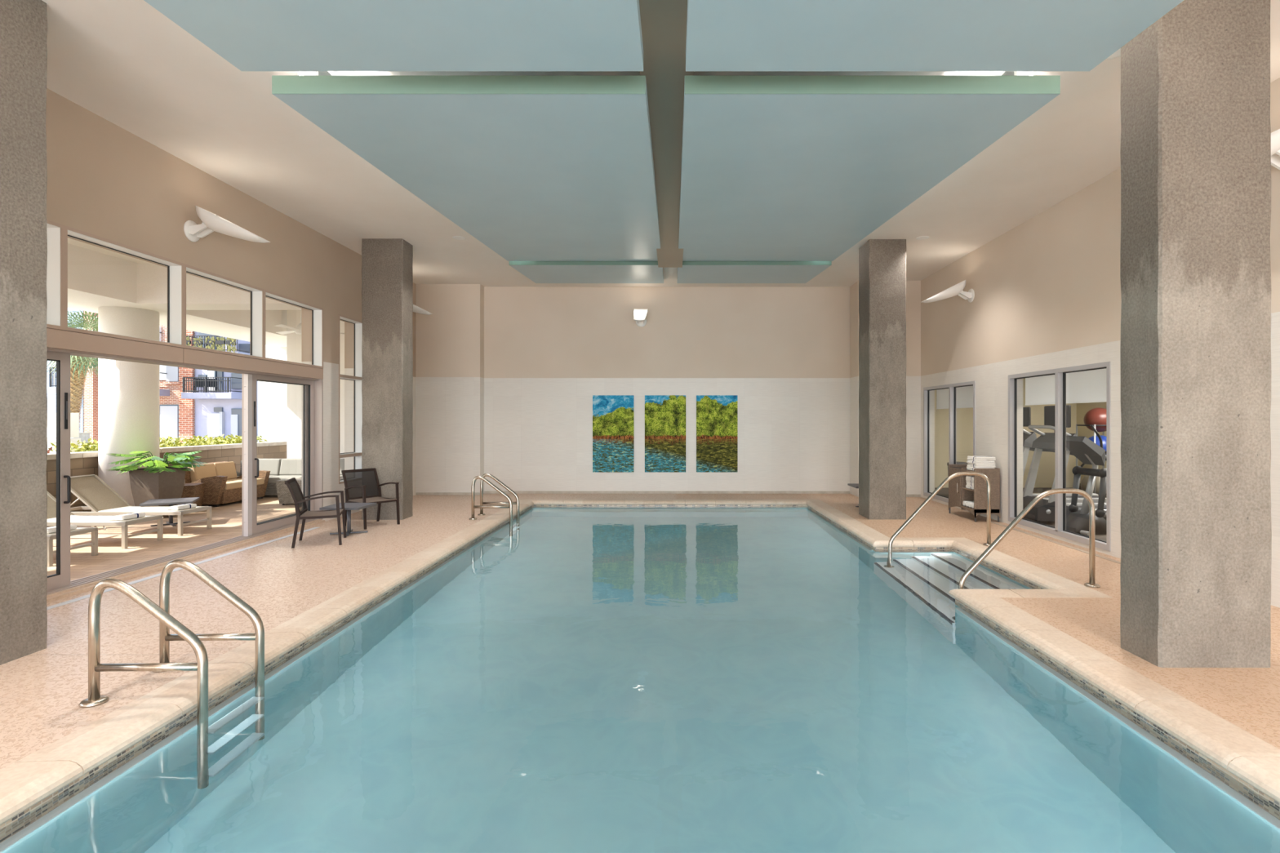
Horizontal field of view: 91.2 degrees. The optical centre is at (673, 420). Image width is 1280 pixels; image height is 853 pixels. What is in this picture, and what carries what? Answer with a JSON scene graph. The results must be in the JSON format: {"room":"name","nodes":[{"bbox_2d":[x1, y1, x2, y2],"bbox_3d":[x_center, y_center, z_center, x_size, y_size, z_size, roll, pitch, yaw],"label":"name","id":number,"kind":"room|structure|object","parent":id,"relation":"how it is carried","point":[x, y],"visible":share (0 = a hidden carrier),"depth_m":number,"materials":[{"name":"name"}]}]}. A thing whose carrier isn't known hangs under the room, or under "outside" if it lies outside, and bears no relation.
{"room":"indoor swimming pool","nodes":[
{"label":"indoor swimming pool","id":0,"kind":"room"},
{"bbox_2d":[67,237,152,263],"bbox_3d":[-8.055,-2.650,5.500,4.390,0.200,23.000,0,0,0],"label":"ceiling","id":1,"kind":"structure","parent":0,"point":[70,241],"depth_m":9.46,"materials":[{"name":"white paint"}]},
{"bbox_2d":[67,243,301,346],"bbox_3d":[-8.030,-2.225,5.500,4.340,0.650,23.000,0,0,0],"label":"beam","id":2,"kind":"structure","parent":1,"relation":"attached to","point":[95,279],"depth_m":10.15,"materials":[{"name":"white paint"}]},
{"bbox_2d":[275,310,344,334],"bbox_3d":[-7.258,-2.115,12.050,1.369,0.870,1.203,0,0,0],"label":"ceiling fan","id":3,"kind":"object","parent":1,"relation":"hanging from","point":[298,329],"visible":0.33,"depth_m":12.11,"materials":[{"name":"white"}]},
{"bbox_2d":[47,495,295,581],"bbox_3d":[-7.910,1.660,7.000,4.180,0.120,20.000,0,0,0],"label":"patio","id":4,"kind":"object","parent":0,"point":[226,518],"depth_m":8.50,"materials":[{"name":"beige concrete"}]},
{"bbox_2d":[47,527,97,566],"bbox_3d":[-7.793,1.198,7.140,1.933,0.804,0.584,0,0,0],"label":"sun lounger","id":5,"kind":"object","parent":4,"relation":"on","point":[94,531],"visible":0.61,"depth_m":7.22,"materials":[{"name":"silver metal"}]},
{"bbox_2d":[46,490,163,549],"bbox_3d":[-7.793,1.198,8.085,1.933,0.804,0.584,0,0,0],"label":"sun lounger","id":6,"kind":"object","parent":4,"relation":"on","point":[78,520],"visible":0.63,"depth_m":8.07,"materials":[{"name":"silver metal"}]},
{"bbox_2d":[104,512,145,519],"bbox_3d":[-7.093,1.236,8.093,0.294,0.058,0.320,0,0,6],"label":"towel","id":7,"kind":"object","parent":6,"relation":"on","point":[129,516],"visible":1,"depth_m":8.02,"materials":[{"name":"fabric"}]},
{"bbox_2d":[97,306,159,506],"bbox_3d":[-9.380,-0.160,10.800,0.800,3.520,0.800,0,0,0],"label":"round column","id":8,"kind":"structure","parent":4,"relation":"on","point":[129,392],"depth_m":10.48,"materials":[{"name":"white paint"}]},
{"bbox_2d":[54,474,211,535],"bbox_3d":[-7.793,1.198,8.970,1.933,0.804,0.584,0,0,0],"label":"sun lounger","id":9,"kind":"object","parent":4,"relation":"on","point":[98,496],"visible":0.66,"depth_m":8.93,"materials":[{"name":"beige fabric"}]},
{"bbox_2d":[161,503,196,510],"bbox_3d":[-7.093,1.236,8.978,0.294,0.058,0.320,0,0,6],"label":"towel","id":10,"kind":"object","parent":9,"relation":"on","point":[187,505],"visible":1,"depth_m":8.89,"materials":[{"name":"fabric"}]},
{"bbox_2d":[128,466,186,518],"bbox_3d":[-8.520,1.194,10.350,0.540,0.812,0.540,0,0,4],"label":"planter","id":11,"kind":"object","parent":4,"relation":"on","point":[144,486],"visible":0.6,"depth_m":10.13,"materials":[{"name":"brown metal"}]},
{"bbox_2d":[108,451,206,473],"bbox_3d":[-8.464,0.684,10.306,1.140,0.353,1.338,0,0,44],"label":"potted plant","id":12,"kind":"object","parent":11,"relation":"in","point":[176,460],"visible":0.99,"depth_m":10.17,"materials":[{"name":"green plant"}]},
{"bbox_2d":[46,441,286,511],"bbox_3d":[-9.980,1.093,6.000,0.340,1.115,20.000,0,0,0],"label":"wall","id":13,"kind":"structure","parent":4,"relation":"on","point":[82,463],"depth_m":12.69,"materials":[{"name":"concrete"}]},
{"bbox_2d":[139,497,199,526],"bbox_3d":[-7.720,1.413,9.620,0.624,0.367,0.624,0,0,-29],"label":"side table","id":14,"kind":"object","parent":4,"relation":"on","point":[171,502],"visible":0.93,"depth_m":9.59,"materials":[{"name":"grey"}]},
{"bbox_2d":[179,482,204,506],"bbox_3d":[-8.720,1.370,11.150,0.492,0.460,0.492,0,0,-20],"label":"table","id":15,"kind":"object","parent":4,"relation":"on","point":[190,490],"visible":0.34,"depth_m":11.08,"materials":[{"name":"brown wicker"}]},
{"bbox_2d":[184,461,270,506],"bbox_3d":[-8.760,1.216,12.220,0.920,0.769,1.360,0,0,0],"label":"wicker sofa","id":16,"kind":"object","parent":4,"relation":"on","point":[223,485],"visible":0.74,"depth_m":11.85,"materials":[{"name":"brown wicker"}]},
{"bbox_2d":[188,463,217,482],"bbox_3d":[-8.969,1.014,11.945,0.192,0.366,0.534,0,0,0],"label":"cushion","id":17,"kind":"object","parent":16,"relation":"on","point":[208,470],"depth_m":11.85,"materials":[{"name":"fabric"}]},
{"bbox_2d":[213,461,237,479],"bbox_3d":[-8.969,1.014,12.495,0.192,0.366,0.534,0,0,0],"label":"cushion","id":18,"kind":"object","parent":16,"relation":"on","point":[223,468],"depth_m":12.49,"materials":[{"name":"fabric"}]},
{"bbox_2d":[224,480,241,489],"bbox_3d":[-8.645,1.240,11.945,0.630,0.120,0.538,0,0,0],"label":"seat cushion","id":19,"kind":"object","parent":16,"relation":"on","point":[228,485],"depth_m":11.90,"materials":[{"name":"fabric"}]},
{"bbox_2d":[226,478,264,484],"bbox_3d":[-8.645,1.240,12.495,0.630,0.120,0.538,0,0,0],"label":"seat cushion","id":20,"kind":"object","parent":16,"relation":"on","point":[260,481],"depth_m":12.61,"materials":[{"name":"fabric"}]},
{"bbox_2d":[275,478,301,505],"bbox_3d":[-7.220,1.365,12.050,0.552,0.470,0.552,0,0,-7],"label":"table","id":21,"kind":"object","parent":4,"relation":"on","point":[284,495],"visible":0.42,"depth_m":11.78,"materials":[{"name":"grey"}]},
{"bbox_2d":[235,458,344,495],"bbox_3d":[-7.720,1.216,13.370,3.400,0.769,0.920,0,0,0],"label":"wicker sofa","id":22,"kind":"object","parent":4,"relation":"on","point":[279,468],"visible":0.21,"depth_m":13.51,"materials":[{"name":"fabric"}]},
{"bbox_2d":[258,458,281,475],"bbox_3d":[-8.898,1.014,13.579,0.769,0.366,0.192,0,0,0],"label":"cushion","id":23,"kind":"object","parent":22,"relation":"on","point":[273,465],"depth_m":13.52,"materials":[{"name":"fabric"}]},
{"bbox_2d":[267,475,301,483],"bbox_3d":[-8.113,1.240,13.255,0.773,0.120,0.630,0,0,0],"label":"seat cushion","id":24,"kind":"object","parent":22,"relation":"on","point":[272,479],"depth_m":12.95,"materials":[{"name":"fabric"}]},
{"bbox_2d":[279,458,301,475],"bbox_3d":[-8.113,1.014,13.579,0.769,0.366,0.192,0,0,0],"label":"cushion","id":25,"kind":"object","parent":22,"relation":"on","point":[286,466],"depth_m":13.52,"materials":[{"name":"fabric"}]},
{"bbox_2d":[45,88,415,521],"bbox_3d":[-5.690,-0.515,4.450,0.340,4.830,18.900,0,0,0],"label":"wall","id":26,"kind":"structure","parent":0,"point":[105,180],"depth_m":7.40,"materials":[{"name":"beige paint"}]},
{"bbox_2d":[46,219,64,329],"bbox_3d":[-5.601,-1.295,4.968,0.169,0.950,1.405,0,0,0],"label":"window","id":27,"kind":"structure","parent":26,"relation":"in","point":[55,231],"depth_m":5.64,"materials":[{"name":"beige"}]},
{"bbox_2d":[46,351,71,591],"bbox_3d":[-5.634,0.455,5.029,0.092,2.170,1.657,0,0,0],"label":"door","id":28,"kind":"structure","parent":26,"relation":"in","point":[62,577],"depth_m":5.79,"materials":[{"name":"silver metal"}]},
{"bbox_2d":[61,225,184,347],"bbox_3d":[-5.601,-1.295,6.365,0.169,0.950,1.390,0,0,0],"label":"window","id":29,"kind":"structure","parent":26,"relation":"in","point":[175,269],"depth_m":6.83,"materials":[{"name":"beige"}]},
{"bbox_2d":[46,347,319,595],"bbox_3d":[-5.670,0.450,5.685,0.204,2.200,8.370,0,0,0],"label":"trim","id":30,"kind":"structure","parent":26,"relation":"attached to","point":[96,577],"depth_m":6.85,"materials":[{"name":"silver metal"}]},
{"bbox_2d":[46,328,323,379],"bbox_3d":[-5.669,-0.733,5.685,0.302,0.165,8.370,0,0,0],"label":"beam","id":31,"kind":"structure","parent":26,"relation":"attached to","point":[55,339],"depth_m":6.81,"materials":[{"name":"beige"}]},
{"bbox_2d":[46,519,324,603],"bbox_3d":[-5.655,1.600,5.685,0.330,0.100,8.370,0,0,0],"label":"trim","id":32,"kind":"structure","parent":26,"relation":"attached to","point":[87,587],"depth_m":6.86,"materials":[{"name":"stone"}]},
{"bbox_2d":[182,263,264,359],"bbox_3d":[-5.601,-1.295,7.750,0.169,0.950,1.380,0,0,0],"label":"window","id":33,"kind":"structure","parent":26,"relation":"in","point":[256,294],"depth_m":8.40,"materials":[{"name":"beige"}]},
{"bbox_2d":[183,205,270,242],"bbox_3d":[-5.104,-2.229,7.170,0.832,0.363,0.314,0,0,0],"label":"wall sconce","id":34,"kind":"object","parent":26,"relation":"attached to","point":[193,231],"visible":1,"depth_m":7.08,"materials":[{"name":"white"}]},
{"bbox_2d":[244,373,252,536],"bbox_3d":[-5.668,0.460,8.338,0.055,2.160,0.092,0,0,0],"label":"trim","id":35,"kind":"structure","parent":26,"relation":"attached to","point":[247,377],"depth_m":8.30,"materials":[{"name":"grey"}]},
{"bbox_2d":[241,373,308,536],"bbox_3d":[-5.720,0.455,9.065,0.040,2.170,1.470,0,0,0],"label":"door","id":36,"kind":"structure","parent":26,"relation":"in","point":[305,388],"depth_m":9.70,"materials":[{"name":"silver metal"}]},
{"bbox_2d":[252,373,314,535],"bbox_3d":[-5.634,0.455,9.108,0.092,2.170,1.447,0,0,0],"label":"door","id":37,"kind":"structure","parent":26,"relation":"in","point":[264,526],"depth_m":8.88,"materials":[{"name":"silver metal"}]},
{"bbox_2d":[264,289,323,368],"bbox_3d":[-5.601,-1.295,9.155,0.169,0.950,1.430,0,0,0],"label":"window","id":38,"kind":"structure","parent":26,"relation":"in","point":[317,312],"depth_m":9.83,"materials":[{"name":"beige"}]},
{"bbox_2d":[314,378,323,519],"bbox_3d":[-5.670,0.450,5.685,0.299,2.200,8.370,0,0,0],"label":"trim","id":39,"kind":"structure","parent":26,"relation":"attached to","point":[318,384],"depth_m":9.83,"materials":[{"name":"silver metal"}]},
{"bbox_2d":[338,314,362,484],"bbox_3d":[-5.601,-0.355,10.745,0.169,2.810,0.830,0,0,0],"label":"window","id":40,"kind":"structure","parent":26,"relation":"in","point":[357,325],"depth_m":11.13,"materials":[{"name":"beige"}]},
{"bbox_2d":[257,310,344,458],"bbox_3d":[-8.305,-1.600,15.200,4.890,6.600,2.600,0,0,0],"label":"wall","id":41,"kind":"structure","parent":0,"point":[279,405],"depth_m":13.90,"materials":[{"name":"white paint"}]},
{"bbox_2d":[0,493,1279,769],"bbox_3d":[-0.180,1.660,4.360,10.720,0.120,18.720,0,0,0],"label":"floor","id":42,"kind":"structure","parent":0,"point":[42,692],"depth_m":5.33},
{"bbox_2d":[0,0,47,665],"bbox_3d":[-4.725,-0.655,4.055,0.658,4.550,0.718,0,0,0],"label":"concrete pillar","id":43,"kind":"structure","parent":42,"relation":"on","point":[23,23],"depth_m":4.24,"materials":[{"name":"grey concrete"}]},
{"bbox_2d":[78,559,264,724],"bbox_3d":[-2.982,1.723,3.790,0.725,1.654,0.620,0,0,0],"label":"pool ladder","id":44,"kind":"object","parent":42,"relation":"attached to","point":[161,612],"visible":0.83,"depth_m":3.54,"materials":[{"name":"silver metal"}]},
{"bbox_2d":[46,527,319,610],"bbox_3d":[-5.320,1.597,5.435,0.080,0.005,7.870,0,0,0],"label":"trim","id":45,"kind":"structure","parent":42,"relation":"on","point":[313,528],"depth_m":6.71,"materials":[{"name":"white"}]},
{"bbox_2d":[284,477,346,548],"bbox_3d":[-4.659,1.179,8.184,0.635,0.842,0.584,0,0,-22],"label":"armchair","id":46,"kind":"object","parent":42,"relation":"on","point":[300,506],"visible":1,"depth_m":8.05,"materials":[{"name":"brown metal"}]},
{"bbox_2d":[319,502,377,536],"bbox_3d":[-4.590,1.397,8.860,0.534,0.397,0.534,0,0,0],"label":"side table","id":47,"kind":"object","parent":42,"relation":"on","point":[348,507],"visible":0.91,"depth_m":8.84,"materials":[{"name":"grey"}]},
{"bbox_2d":[341,467,399,529],"bbox_3d":[-4.636,1.179,9.582,0.635,0.842,0.584,0,0,32],"label":"armchair","id":48,"kind":"object","parent":42,"relation":"on","point":[362,484],"visible":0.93,"depth_m":9.65,"materials":[{"name":"brown metal"}]},
{"bbox_2d":[361,238,413,519],"bbox_3d":[-4.690,-0.655,10.285,0.668,4.550,0.418,0,0,0],"label":"concrete pillar","id":49,"kind":"structure","parent":42,"relation":"on","point":[387,273],"depth_m":10.08,"materials":[{"name":"grey concrete"}]},
{"bbox_2d":[469,473,519,526],"bbox_3d":[-2.942,1.723,10.355,0.725,1.654,0.580,0,0,0],"label":"pool ladder","id":50,"kind":"object","parent":42,"relation":"attached to","point":[482,478],"visible":0.81,"depth_m":10.12,"materials":[{"name":"silver metal"}]},
{"bbox_2d":[0,499,1279,825],"bbox_3d":[0.450,1.633,5.000,7.060,0.084,15.400,0,0,0],"label":"pool coping","id":51,"kind":"object","parent":42,"relation":"on","point":[33,778],"visible":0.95,"depth_m":3.96,"materials":[{"name":"stone"}]},
{"bbox_2d":[858,239,906,519],"bbox_3d":[3.470,-0.655,10.405,0.608,4.550,0.597,0,0,0],"label":"concrete pillar","id":52,"kind":"structure","parent":42,"relation":"on","point":[882,262],"depth_m":10.11,"materials":[{"name":"grey concrete"}]},
{"bbox_2d":[948,464,999,522],"bbox_3d":[4.932,1.177,10.330,0.436,0.845,0.950,0,0,0],"label":"base cabinet","id":53,"kind":"object","parent":42,"relation":"on","point":[958,493],"visible":0.88,"depth_m":9.86,"materials":[{"name":"brown wood"}]},
{"bbox_2d":[949,466,973,471],"bbox_3d":[4.940,0.802,10.330,0.380,0.045,0.870,0,0,0],"label":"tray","id":54,"kind":"object","parent":53,"relation":"on","point":[951,468],"depth_m":10.47,"materials":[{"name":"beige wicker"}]},
{"bbox_2d":[1120,0,1271,667],"bbox_3d":[3.515,-0.655,4.235,0.738,4.550,0.378,0,0,0],"label":"concrete pillar","id":55,"kind":"structure","parent":42,"relation":"on","point":[1195,151],"depth_m":4.05,"materials":[{"name":"grey concrete"}]},
{"bbox_2d":[0,506,1279,852],"bbox_3d":[0.450,1.705,5.000,6.520,0.001,14.860,0,0,0],"label":"pool water","id":56,"kind":"object","parent":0,"point":[567,679],"visible":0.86,"depth_m":3.44,"materials":[{"name":"teal liquid"}]},
{"bbox_2d":[42,0,1279,286],"bbox_3d":[-0.230,-3.055,4.350,11.260,0.250,19.300,0,0,0],"label":"ceiling","id":57,"kind":"structure","parent":0,"point":[125,62],"depth_m":6.71,"materials":[{"name":"paint"}]},
{"bbox_2d":[144,0,643,71],"bbox_3d":[-1.523,-2.465,1.365,2.654,0.950,5.537,0,0,0],"label":"ceiling canopy","id":58,"kind":"object","parent":57,"relation":"hanging from","point":[251,35],"visible":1,"depth_m":3.69,"materials":[{"name":"teal paint"}]},
{"bbox_2d":[271,71,660,261],"bbox_3d":[-1.523,-2.672,7.618,2.654,0.700,6.344,0,0,0],"label":"ceiling canopy","id":59,"kind":"object","parent":57,"relation":"hanging from","point":[532,167],"visible":0.97,"depth_m":5.52,"materials":[{"name":"teal paint"}]},
{"bbox_2d":[296,71,331,75],"bbox_3d":[-2.670,-2.741,7.620,0.160,0.562,6.100,0,0,0],"label":"light","id":60,"kind":"object","parent":59,"relation":"attached to","point":[317,73],"depth_m":4.60,"materials":[{"name":"white"}]},
{"bbox_2d":[509,261,663,283],"bbox_3d":[-1.523,-2.881,11.933,2.654,0.362,2.134,0,0,0],"label":"ceiling canopy","id":61,"kind":"object","parent":57,"relation":"hanging from","point":[539,272],"visible":0.86,"depth_m":11.53,"materials":[{"name":"teal paint"}]},
{"bbox_2d":[639,0,693,267],"bbox_3d":[-0.050,-2.805,4.775,0.420,0.250,12.350,0,0,0],"label":"beam","id":62,"kind":"structure","parent":57,"relation":"attached to","point":[663,22],"depth_m":5.26,"materials":[{"name":"beige concrete"}]},
{"bbox_2d":[676,261,831,283],"bbox_3d":[1.416,-2.881,11.933,2.668,0.362,2.134,0,0,0],"label":"ceiling canopy","id":63,"kind":"object","parent":57,"relation":"hanging from","point":[691,272],"visible":0.84,"depth_m":11.53,"materials":[{"name":"teal paint"}]},
{"bbox_2d":[678,71,1060,261],"bbox_3d":[1.416,-2.672,7.618,2.668,0.700,6.344,0,0,0],"label":"ceiling canopy","id":64,"kind":"object","parent":57,"relation":"hanging from","point":[774,167],"visible":0.97,"depth_m":5.52,"materials":[{"name":"teal paint"}]},
{"bbox_2d":[1001,71,1035,75],"bbox_3d":[2.570,-2.741,7.620,0.160,0.562,6.100,0,0,0],"label":"light","id":65,"kind":"object","parent":64,"relation":"attached to","point":[1006,73],"depth_m":4.60,"materials":[{"name":"white"}]},
{"bbox_2d":[685,0,1183,71],"bbox_3d":[1.416,-2.465,1.365,2.668,0.950,5.537,0,0,0],"label":"ceiling canopy","id":66,"kind":"object","parent":57,"relation":"hanging from","point":[722,35],"visible":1,"depth_m":3.69,"materials":[{"name":"teal paint"}]},
{"bbox_2d":[415,280,920,497],"bbox_3d":[-0.190,-0.515,13.550,11.340,4.830,0.900,0,0,0],"label":"wall","id":67,"kind":"structure","parent":0,"point":[508,378],"depth_m":13.70,"materials":[{"name":"paint"}]},
{"bbox_2d":[592,395,633,472],"bbox_3d":[-1.310,0.290,13.685,0.900,1.680,0.028,0,0,0],"label":"art print","id":68,"kind":"object","parent":67,"relation":"attached to","point":[612,415],"visible":1,"depth_m":13.67,"materials":[{"name":"multicoloured paper"}]},
{"bbox_2d":[633,309,648,326],"bbox_3d":[-0.700,-2.229,13.284,0.314,0.363,0.832,0,0,0],"label":"wall sconce","id":69,"kind":"object","parent":67,"relation":"attached to","point":[639,315],"visible":1,"depth_m":13.47,"materials":[{"name":"white"}]},
{"bbox_2d":[644,395,685,472],"bbox_3d":[-0.172,0.290,13.685,0.900,1.680,0.028,0,0,0],"label":"art print","id":70,"kind":"object","parent":67,"relation":"attached to","point":[664,415],"visible":1,"depth_m":13.67,"materials":[{"name":"multicoloured"}]},
{"bbox_2d":[416,491,920,497],"bbox_3d":[-0.170,1.573,13.392,10.680,0.055,0.614,0,0,0],"label":"baseboard","id":71,"kind":"structure","parent":67,"relation":"attached to","point":[485,492],"depth_m":13.69,"materials":[{"name":"stone"}]},
{"bbox_2d":[696,395,737,472],"bbox_3d":[0.956,0.290,13.685,0.900,1.680,0.028,0,0,0],"label":"art print","id":72,"kind":"object","parent":67,"relation":"attached to","point":[717,415],"visible":1,"depth_m":13.67,"materials":[{"name":"multicoloured paper"}]},
{"bbox_2d":[934,377,1106,487],"bbox_3d":[7.550,0.275,10.550,4.300,2.750,8.900,0,0,0],"label":"wall","id":73,"kind":"structure","parent":0,"point":[1045,477],"depth_m":14.90,"materials":[{"name":"paint"}]},
{"bbox_2d":[934,487,1106,541],"bbox_3d":[7.550,1.650,10.550,4.300,0.100,8.900,0,0,0],"label":"floor","id":74,"kind":"structure","parent":0,"point":[944,491],"depth_m":13.73,"materials":[{"name":"rubber"}]},
{"bbox_2d":[1022,404,1106,524],"bbox_3d":[6.675,0.680,10.000,2.150,1.840,0.880,0,0,0],"label":"treadmill","id":75,"kind":"object","parent":74,"relation":"on","point":[1043,511],"visible":0.44,"depth_m":10.06,"materials":[{"name":"grey"}]},
{"bbox_2d":[1022,495,1071,521],"bbox_3d":[5.875,1.395,10.000,0.550,0.310,0.840,0,0,0],"label":"hood","id":76,"kind":"object","parent":75,"relation":"attached to","point":[1044,510],"depth_m":9.62,"materials":[{"name":"plastic"}]},
{"bbox_2d":[1022,407,1106,502],"bbox_3d":[6.825,0.680,11.350,2.150,1.840,0.880,0,0,0],"label":"treadmill","id":77,"kind":"object","parent":74,"relation":"on","point":[1028,437],"visible":0.15,"depth_m":10.98,"materials":[{"name":"grey"}]},
{"bbox_2d":[1066,424,1106,536],"bbox_3d":[6.463,0.830,9.042,1.735,1.539,0.630,0,0,-8],"label":"elliptical trainer","id":78,"kind":"object","parent":74,"relation":"on","point":[1082,448],"visible":0.71,"depth_m":8.89,"materials":[{"name":"grey"}]},
{"bbox_2d":[1075,424,1106,494],"bbox_3d":[8.780,0.840,12.900,0.596,1.520,0.596,0,0,0],"label":"ball rack","id":79,"kind":"object","parent":74,"relation":"on","point":[1077,425],"visible":0.18,"depth_m":12.81,"materials":[{"name":"silver metal"}]},
{"bbox_2d":[1080,475,1106,497],"bbox_3d":[8.780,1.346,12.900,0.638,0.595,0.638,0,0,0],"label":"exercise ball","id":80,"kind":"object","parent":79,"relation":"on","point":[1084,482],"visible":0.17,"depth_m":12.84,"materials":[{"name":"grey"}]},
{"bbox_2d":[1083,407,1106,431],"bbox_3d":[8.780,-0.013,12.900,0.538,0.502,0.538,0,0,0],"label":"exercise ball","id":81,"kind":"object","parent":79,"relation":"on","point":[1095,415],"visible":0.61,"depth_m":12.75,"materials":[{"name":"red"}]},
{"bbox_2d":[1088,435,1106,451],"bbox_3d":[8.780,0.555,12.900,0.548,0.511,0.548,0,0,0],"label":"exercise ball","id":82,"kind":"object","parent":79,"relation":"on","point":[1104,437],"visible":0.16,"depth_m":12.72,"materials":[{"name":"blue"}]},
{"bbox_2d":[920,77,1279,608],"bbox_3d":[5.290,-0.515,4.050,0.220,4.830,18.100,0,0,0],"label":"wall","id":83,"kind":"structure","parent":0,"point":[1046,289],"depth_m":8.87,"materials":[{"name":"paint"}]},
{"bbox_2d":[921,280,974,302],"bbox_3d":[4.764,-2.229,10.870,0.832,0.363,0.314,0,0,0],"label":"wall sconce","id":84,"kind":"object","parent":83,"relation":"attached to","point":[957,289],"visible":1,"depth_m":10.77,"materials":[{"name":"white"}]},
{"bbox_2d":[923,381,975,502],"bbox_3d":[5.224,0.435,11.830,0.112,2.230,2.200,0,0,0],"label":"window","id":85,"kind":"structure","parent":83,"relation":"in","point":[952,388],"depth_m":11.73,"materials":[{"name":"grey"}]},
{"bbox_2d":[936,385,973,408],"bbox_3d":[5.460,-0.557,11.835,0.058,0.646,2.270,0,0,0],"label":"roller shade","id":86,"kind":"object","parent":83,"relation":"attached to","point":[964,394],"visible":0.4,"depth_m":11.93,"materials":[{"name":"white"}]},
{"bbox_2d":[991,520,1120,564],"bbox_3d":[5.015,1.597,8.100,0.070,0.005,3.800,0,0,0],"label":"trim","id":87,"kind":"structure","parent":83,"relation":"attached to","point":[1002,525],"depth_m":8.09,"materials":[{"name":"beige"}]},
{"bbox_2d":[1008,361,1111,551],"bbox_3d":[5.224,0.425,8.535,0.112,2.250,2.250,0,0,0],"label":"window frame","id":88,"kind":"structure","parent":83,"relation":"in","point":[1060,529],"depth_m":8.41,"materials":[{"name":"grey metal"}]},
{"bbox_2d":[1025,368,1106,405],"bbox_3d":[5.460,-0.557,8.530,0.058,0.646,2.340,0,0,0],"label":"roller shade","id":89,"kind":"object","parent":83,"relation":"attached to","point":[1086,386],"visible":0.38,"depth_m":8.54,"materials":[{"name":"white fabric"}]},
{"bbox_2d":[1271,128,1279,169],"bbox_3d":[4.764,-2.229,5.200,0.832,0.363,0.314,0,0,0],"label":"wall sconce","id":90,"kind":"object","parent":83,"relation":"attached to","point":[1275,135],"visible":0.12,"depth_m":5.10,"materials":[{"name":"white"}]},
{"bbox_3d":[0.450,2.393,5.000,6.604,1.115,14.944,0,0,0],"label":"basin","id":91,"kind":"object","parent":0,"visible":0},
{"bbox_2d":[0,504,1279,830],"bbox_3d":[0.450,1.752,5.000,6.600,0.165,14.940,0,0,0],"label":"tile","id":92,"kind":"structure","parent":91,"relation":"attached to","point":[44,801],"depth_m":3.81,"materials":[{"name":"tile"}]},
{"bbox_3d":[0.450,3.000,5.000,6.660,0.100,15.000,0,0,0],"label":"floor","id":93,"kind":"structure","parent":0,"visible":0},
{"bbox_3d":[3.173,2.444,7.100,1.054,1.013,2.340,0,0,0],"label":"steps","id":94,"kind":"structure","parent":93,"relation":"on","visible":0},
{"bbox_2d":[888,471,991,553],"bbox_3d":[3.412,1.536,8.030,1.413,1.758,0.136,0,0,0],"label":"pool handrail","id":95,"kind":"object","parent":94,"relation":"attached to","point":[945,481],"visible":0.77,"depth_m":8.01,"materials":[{"name":"silver metal"}]},
{"bbox_2d":[958,488,1100,589],"bbox_3d":[3.412,1.536,6.050,1.413,1.758,0.136,0,0,0],"label":"pool handrail","id":96,"kind":"object","parent":94,"relation":"attached to","point":[1091,584],"visible":0.9,"depth_m":6.03,"materials":[{"name":"silver metal"}]},
{"bbox_3d":[-25.000,1.800,20.000,130.000,0.200,120.000,0,0,0],"label":"ground","id":97,"kind":"structure","parent":0,"visible":0},
{"bbox_2d":[47,413,80,453],"bbox_3d":[-12.600,0.745,12.900,0.520,1.810,0.280,0,0,0],"label":"pier","id":98,"kind":"object","parent":97,"relation":"on","point":[51,417],"visible":0.32,"depth_m":12.78,"materials":[{"name":"paint"}]},
{"bbox_2d":[46,307,82,432],"bbox_3d":[-41.945,-4.602,45.350,5.734,12.929,7.300,0,0,0],"label":"clapboard building","id":99,"kind":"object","parent":97,"relation":"on","point":[51,382],"visible":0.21,"depth_m":43.00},
{"bbox_2d":[47,310,97,432],"bbox_3d":[-35.778,-2.579,38.083,5.424,8.562,5.228,0,0,0],"label":"palm tree","id":100,"kind":"object","parent":97,"relation":"on","point":[78,369],"visible":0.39,"depth_m":37.62,"materials":[{"name":"green plant"}]},
{"bbox_2d":[82,310,97,445],"bbox_3d":[-38.713,-4.602,44.690,0.657,12.929,6.620,0,0,0],"label":"bay","id":101,"kind":"object","parent":97,"relation":"on","point":[90,404],"visible":0.02,"depth_m":41.40,"materials":[{"name":"beige stone"}]},
{"bbox_2d":[160,324,195,444],"bbox_3d":[-35.280,-4.711,44.350,6.209,13.148,7.300,0,0,0],"label":"brick apartment building","id":102,"kind":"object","parent":97,"relation":"on","point":[177,414],"visible":0.13,"depth_m":41.88,"materials":[{"name":"red brick"}]},
{"bbox_2d":[181,331,257,443],"bbox_3d":[-30.094,-4.675,44.350,4.164,13.221,7.300,0,0,0],"label":"apartment building","id":103,"kind":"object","parent":97,"relation":"on","point":[219,413],"visible":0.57,"depth_m":41.90,"materials":[{"name":"paint"}]},
{"bbox_2d":[214,337,226,351],"bbox_3d":[-29.360,-4.902,40.613,0.679,1.081,0.166,0,0,0],"label":"plant","id":104,"kind":"object","parent":103,"relation":"hanging from","point":[220,341],"visible":0.9,"depth_m":40.56,"materials":[{"name":"green plant"}]},
{"bbox_2d":[225,337,236,352],"bbox_3d":[-28.672,-4.918,40.615,0.669,1.115,0.168,0,0,0],"label":"plant","id":105,"kind":"object","parent":103,"relation":"hanging from","point":[231,341],"visible":0.94,"depth_m":40.56,"materials":[{"name":"green plant"}]},
{"bbox_3d":[-10.850,1.230,5.500,1.500,0.940,23.000,0,0,0],"label":"planting bed","id":106,"kind":"object","parent":97,"relation":"on","visible":0},
{"bbox_2d":[48,433,267,452],"bbox_3d":[-10.804,0.558,13.649,1.224,0.486,4.896,0,0,0],"label":"hedge","id":107,"kind":"object","parent":106,"relation":"in","point":[199,440],"visible":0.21,"depth_m":13.55,"materials":[{"name":"green plant"}]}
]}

